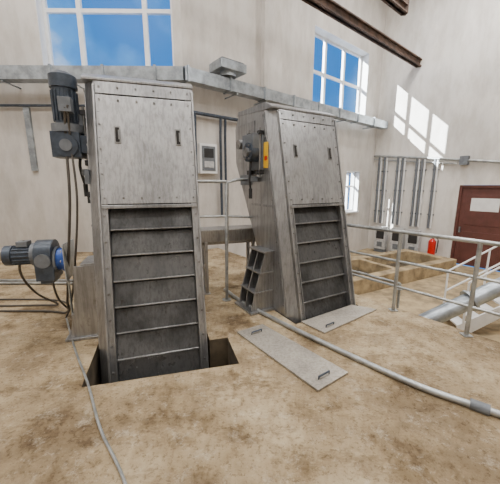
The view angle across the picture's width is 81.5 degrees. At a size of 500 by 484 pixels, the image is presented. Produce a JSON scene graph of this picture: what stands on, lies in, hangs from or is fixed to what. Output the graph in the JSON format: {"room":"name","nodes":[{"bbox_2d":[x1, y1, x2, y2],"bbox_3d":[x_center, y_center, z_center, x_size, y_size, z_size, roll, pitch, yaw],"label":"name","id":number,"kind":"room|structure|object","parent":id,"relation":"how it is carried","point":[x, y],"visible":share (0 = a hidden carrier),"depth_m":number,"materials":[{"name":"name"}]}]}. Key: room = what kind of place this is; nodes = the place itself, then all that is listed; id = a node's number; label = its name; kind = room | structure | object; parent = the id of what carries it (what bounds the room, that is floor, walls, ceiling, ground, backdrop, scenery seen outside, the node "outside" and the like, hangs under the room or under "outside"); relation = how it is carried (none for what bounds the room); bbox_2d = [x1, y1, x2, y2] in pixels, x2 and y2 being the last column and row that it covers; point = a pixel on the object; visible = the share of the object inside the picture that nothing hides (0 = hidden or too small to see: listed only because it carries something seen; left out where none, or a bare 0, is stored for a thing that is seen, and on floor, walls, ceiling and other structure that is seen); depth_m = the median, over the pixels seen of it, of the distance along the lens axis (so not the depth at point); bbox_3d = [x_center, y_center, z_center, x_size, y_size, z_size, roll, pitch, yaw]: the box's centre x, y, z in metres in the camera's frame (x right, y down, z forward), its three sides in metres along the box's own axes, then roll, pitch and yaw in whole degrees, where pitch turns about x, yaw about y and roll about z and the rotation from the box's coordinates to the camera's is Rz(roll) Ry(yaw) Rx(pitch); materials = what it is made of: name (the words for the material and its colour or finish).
{"room":"wastewater treatment plant","nodes":[
{"label":"wastewater treatment plant","id":0,"kind":"room"},
{"bbox_2d":[0,0,182,251],"bbox_3d":[-4.803,-3.921,7.129,6.401,10.750,0.400,0,11,-1],"label":"wall","id":1,"kind":"structure","parent":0,"point":[33,204],"depth_m":7.29,"materials":[{"name":"paint"}]},
{"bbox_2d":[0,104,84,170],"bbox_3d":[-4.849,-2.741,7.088,6.100,1.950,0.127,0,11,-1],"label":"pipe","id":2,"kind":"object","parent":1,"relation":"attached to","point":[26,107],"visible":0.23,"depth_m":7.08,"materials":[{"name":"metal"}]},
{"bbox_2d":[35,0,173,65],"bbox_3d":[-3.352,-5.366,6.787,3.200,2.578,0.360,0,11,-1],"label":"window","id":3,"kind":"structure","parent":1,"relation":"in","point":[42,10],"depth_m":6.89,"materials":[{"name":"white plastic"}]},
{"bbox_2d":[0,248,499,483],"bbox_3d":[-0.355,1.794,2.930,15.289,1.150,11.059,0,11,0],"label":"floor","id":4,"kind":"structure","parent":0,"point":[243,418],"depth_m":2.31,"materials":[{"name":"concrete"}]},
{"bbox_2d":[0,279,72,284],"bbox_3d":[-4.891,0.754,5.092,5.217,0.053,0.537,0,11,0],"label":"conduit","id":5,"kind":"object","parent":4,"relation":"on","point":[0,279],"visible":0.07,"depth_m":5.17,"materials":[{"name":"grey metal"}]},
{"bbox_2d":[0,239,76,316],"bbox_3d":[-3.250,0.417,4.010,2.724,1.134,0.914,6,12,27],"label":"motor","id":6,"kind":"object","parent":4,"relation":"on","point":[49,260],"visible":0.92,"depth_m":3.27,"materials":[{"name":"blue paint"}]},
{"bbox_2d":[65,318,126,483],"bbox_3d":[-1.375,1.282,2.493,0.053,0.022,3.531,-9,14,-37],"label":"power cable","id":7,"kind":"object","parent":4,"relation":"on","point":[108,446],"visible":0.97,"depth_m":2.17,"materials":[{"name":"grey rubber"}]},
{"bbox_2d":[198,178,251,301],"bbox_3d":[-0.336,-0.020,4.380,1.168,1.855,0.214,-5,12,-24],"label":"guard railing","id":8,"kind":"object","parent":4,"relation":"on","point":[226,299],"visible":0.77,"depth_m":4.30,"materials":[{"name":"grey metal"}]},
{"bbox_2d":[201,225,255,294],"bbox_3d":[-0.393,0.280,4.910,1.290,1.060,0.400,-4,12,-20],"label":"conveyor","id":9,"kind":"object","parent":4,"relation":"on","point":[215,235],"visible":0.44,"depth_m":4.71,"materials":[{"name":"silver metal"}]},
{"bbox_2d":[237,324,347,391],"bbox_3d":[0.385,1.142,3.105,0.419,0.056,1.258,-8,14,-36],"label":"cover plate","id":10,"kind":"object","parent":4,"relation":"on","point":[311,368],"visible":1,"depth_m":2.96,"materials":[{"name":"paint"}]},
{"bbox_2d":[235,102,355,323],"bbox_3d":[0.558,0.025,4.367,1.545,3.950,1.891,-6,13,-29],"label":"screen","id":11,"kind":"object","parent":4,"relation":"on","point":[299,268],"visible":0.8,"depth_m":4.06,"materials":[{"name":"silver metal"}]},
{"bbox_2d":[301,305,376,333],"bbox_3d":[1.230,0.980,3.932,1.142,0.056,0.371,-8,14,-36],"label":"cover plate","id":12,"kind":"object","parent":4,"relation":"on","point":[327,322],"visible":1,"depth_m":3.83,"materials":[{"name":"paint"}]},
{"bbox_2d":[223,288,499,417],"bbox_3d":[1.031,1.124,3.181,0.355,0.084,4.497,-11,15,-43],"label":"pipe","id":13,"kind":"object","parent":4,"relation":"on","point":[475,405],"visible":0.88,"depth_m":2.64,"materials":[{"name":"grey metal"}]},
{"bbox_2d":[347,223,499,337],"bbox_3d":[2.600,0.550,3.283,0.140,1.156,4.120,-8,14,-36],"label":"guard railing","id":14,"kind":"object","parent":4,"relation":"on","point":[475,277],"visible":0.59,"depth_m":3.55,"materials":[{"name":"grey metal"}]},
{"bbox_2d":[180,0,386,256],"bbox_3d":[1.825,-4.471,9.931,9.105,10.750,0.400,-9,14,-38],"label":"wall","id":15,"kind":"structure","parent":0,"point":[211,29],"depth_m":8.51,"materials":[{"name":"white paint"}]},
{"bbox_2d":[0,64,387,129],"bbox_3d":[-0.655,-4.093,8.229,14.896,0.365,2.760,-5,12,-23],"label":"ventilation duct","id":16,"kind":"object","parent":15,"relation":"attached to","point":[9,74],"visible":0.71,"depth_m":6.65,"materials":[{"name":"silver metal"}]},
{"bbox_2d":[209,56,246,78],"bbox_3d":[-0.542,-4.242,7.157,0.750,0.330,0.550,-9,14,-38],"label":"ventilation fan","id":17,"kind":"object","parent":16,"relation":"on","point":[223,66],"visible":0.83,"depth_m":6.99,"materials":[{"name":"grey metal"}]},
{"bbox_2d":[197,143,216,173],"bbox_3d":[-1.111,-2.180,7.608,0.520,0.750,0.162,-9,14,-38],"label":"control panel","id":18,"kind":"object","parent":15,"relation":"attached to","point":[206,153],"visible":0.93,"depth_m":7.52,"materials":[{"name":"white plastic"}]},
{"bbox_2d":[194,111,237,214],"bbox_3d":[-0.646,-2.041,7.948,2.170,2.646,0.100,-9,14,-38],"label":"pipe","id":19,"kind":"object","parent":15,"relation":"attached to","point":[220,117],"visible":0.53,"depth_m":7.73,"materials":[{"name":"metal"}]},
{"bbox_2d":[261,0,283,91],"bbox_3d":[0.633,-4.217,8.640,0.700,10.750,0.160,-9,14,-38],"label":"pillar","id":20,"kind":"structure","parent":15,"relation":"attached to","point":[271,10],"depth_m":8.27,"materials":[{"name":"paint"}]},
{"bbox_2d":[312,25,368,114],"bbox_3d":[3.310,-6.009,10.792,3.450,2.558,0.440,-9,14,-38],"label":"window","id":21,"kind":"structure","parent":15,"relation":"in","point":[325,36],"depth_m":11.09,"materials":[{"name":"white plastic"}]},
{"bbox_2d":[345,171,359,213],"bbox_3d":[4.199,-2.086,12.224,1.050,1.708,0.340,-9,14,-38],"label":"window","id":22,"kind":"structure","parent":15,"relation":"in","point":[355,180],"depth_m":12.44,"materials":[{"name":"white plastic"}]},
{"bbox_2d":[350,248,499,341],"bbox_3d":[3.677,1.952,5.631,23.354,0.200,16.300,0,11,0],"label":"floor","id":23,"kind":"structure","parent":0,"point":[415,303],"depth_m":7.91,"materials":[{"name":"concrete"}]},
{"bbox_2d":[0,70,208,383],"bbox_3d":[-2.308,0.184,3.399,3.334,4.087,2.085,-3,12,-17],"label":"screen","id":24,"kind":"object","parent":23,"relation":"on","point":[140,291],"visible":0.92,"depth_m":3.19,"materials":[{"name":"silver metal"}]},
{"bbox_2d":[352,270,402,307],"bbox_3d":[2.228,1.227,5.497,0.140,1.276,1.240,-8,14,-36],"label":"guard railing","id":25,"kind":"object","parent":23,"relation":"on","point":[353,271],"visible":0.23,"depth_m":5.11,"materials":[{"name":"grey metal"}]},
{"bbox_2d":[374,226,387,251],"bbox_3d":[5.749,-0.123,12.758,0.210,1.130,0.480,-9,14,-37],"label":"base cabinet","id":26,"kind":"object","parent":23,"relation":"on","point":[380,240],"visible":0.86,"depth_m":12.67,"materials":[{"name":"metal"}]},
{"bbox_2d":[389,227,404,250],"bbox_3d":[6.180,-0.017,12.217,0.210,1.130,0.480,-9,14,-37],"label":"base cabinet","id":27,"kind":"object","parent":23,"relation":"on","point":[394,237],"visible":0.48,"depth_m":12.17,"materials":[{"name":"metal"}]},
{"bbox_2d":[351,249,456,294],"bbox_3d":[4.182,0.882,9.477,5.500,0.420,1.900,-6,13,-27],"label":"channel","id":28,"kind":"object","parent":23,"relation":"on","point":[378,267],"visible":0.48,"depth_m":9.44,"materials":[{"name":"beige concrete"}]},
{"bbox_2d":[405,229,421,251],"bbox_3d":[6.581,0.081,11.714,0.210,1.130,0.480,-9,14,-37],"label":"base cabinet","id":29,"kind":"object","parent":23,"relation":"on","point":[413,242],"visible":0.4,"depth_m":11.60,"materials":[{"name":"metal"}]},
{"bbox_2d":[427,238,438,254],"bbox_3d":[7.008,0.255,11.141,0.280,1.010,0.366,-9,14,-37],"label":"fire extinguisher","id":30,"kind":"object","parent":23,"relation":"on","point":[432,242],"visible":0.6,"depth_m":11.05,"materials":[{"name":"red paint"}]},
{"bbox_2d":[419,277,499,322],"bbox_3d":[3.960,0.996,4.756,2.599,2.014,0.359,0,11,-1],"label":"pipe","id":31,"kind":"object","parent":23,"relation":"on","point":[485,293],"visible":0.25,"depth_m":4.65,"materials":[{"name":"silver metal"}]},
{"bbox_2d":[443,246,499,332],"bbox_3d":[5.012,0.734,5.826,1.730,2.117,0.810,2,11,8],"label":"staircase","id":32,"kind":"structure","parent":23,"relation":"on","point":[477,321],"depth_m":5.71,"materials":[{"name":"white metal"}]},
{"bbox_2d":[367,0,499,257],"bbox_3d":[10.585,-3.800,6.511,0.401,10.750,16.000,-9,14,-37],"label":"wall","id":33,"kind":"structure","parent":0,"point":[448,106],"depth_m":10.68,"materials":[{"name":"paint"}]},
{"bbox_2d":[301,0,421,67],"bbox_3d":[0.202,-5.806,6.062,16.000,0.260,0.200,-9,14,-38],"label":"roof beam","id":34,"kind":"structure","parent":33,"relation":"attached to","point":[330,8],"depth_m":8.50,"materials":[{"name":"brown metal"}]},
{"bbox_2d":[374,155,499,227],"bbox_3d":[7.899,-1.766,9.912,0.198,2.949,7.960,-9,14,-37],"label":"conduit","id":35,"kind":"object","parent":33,"relation":"attached to","point":[463,160],"visible":1,"depth_m":11.67,"materials":[{"name":"grey metal"}]},
{"bbox_2d":[450,185,499,270],"bbox_3d":[8.135,-0.518,10.183,0.200,2.895,1.590,-9,14,-37],"label":"door","id":36,"kind":"structure","parent":33,"relation":"in","point":[478,206],"depth_m":10.22,"materials":[{"name":"red wood"}]},
{"bbox_3d":[3.677,-8.842,3.513,23.354,0.300,16.300,0,11,0],"label":"ceiling","id":37,"kind":"structure","parent":0,"visible":0},
{"bbox_2d":[381,0,408,15],"bbox_3d":[-0.412,-7.412,4.406,13.113,2.850,0.225,-9,14,-38],"label":"roof beam","id":38,"kind":"structure","parent":37,"relation":"attached to","point":[401,7],"depth_m":8.38,"materials":[{"name":"brown metal"}]}
]}

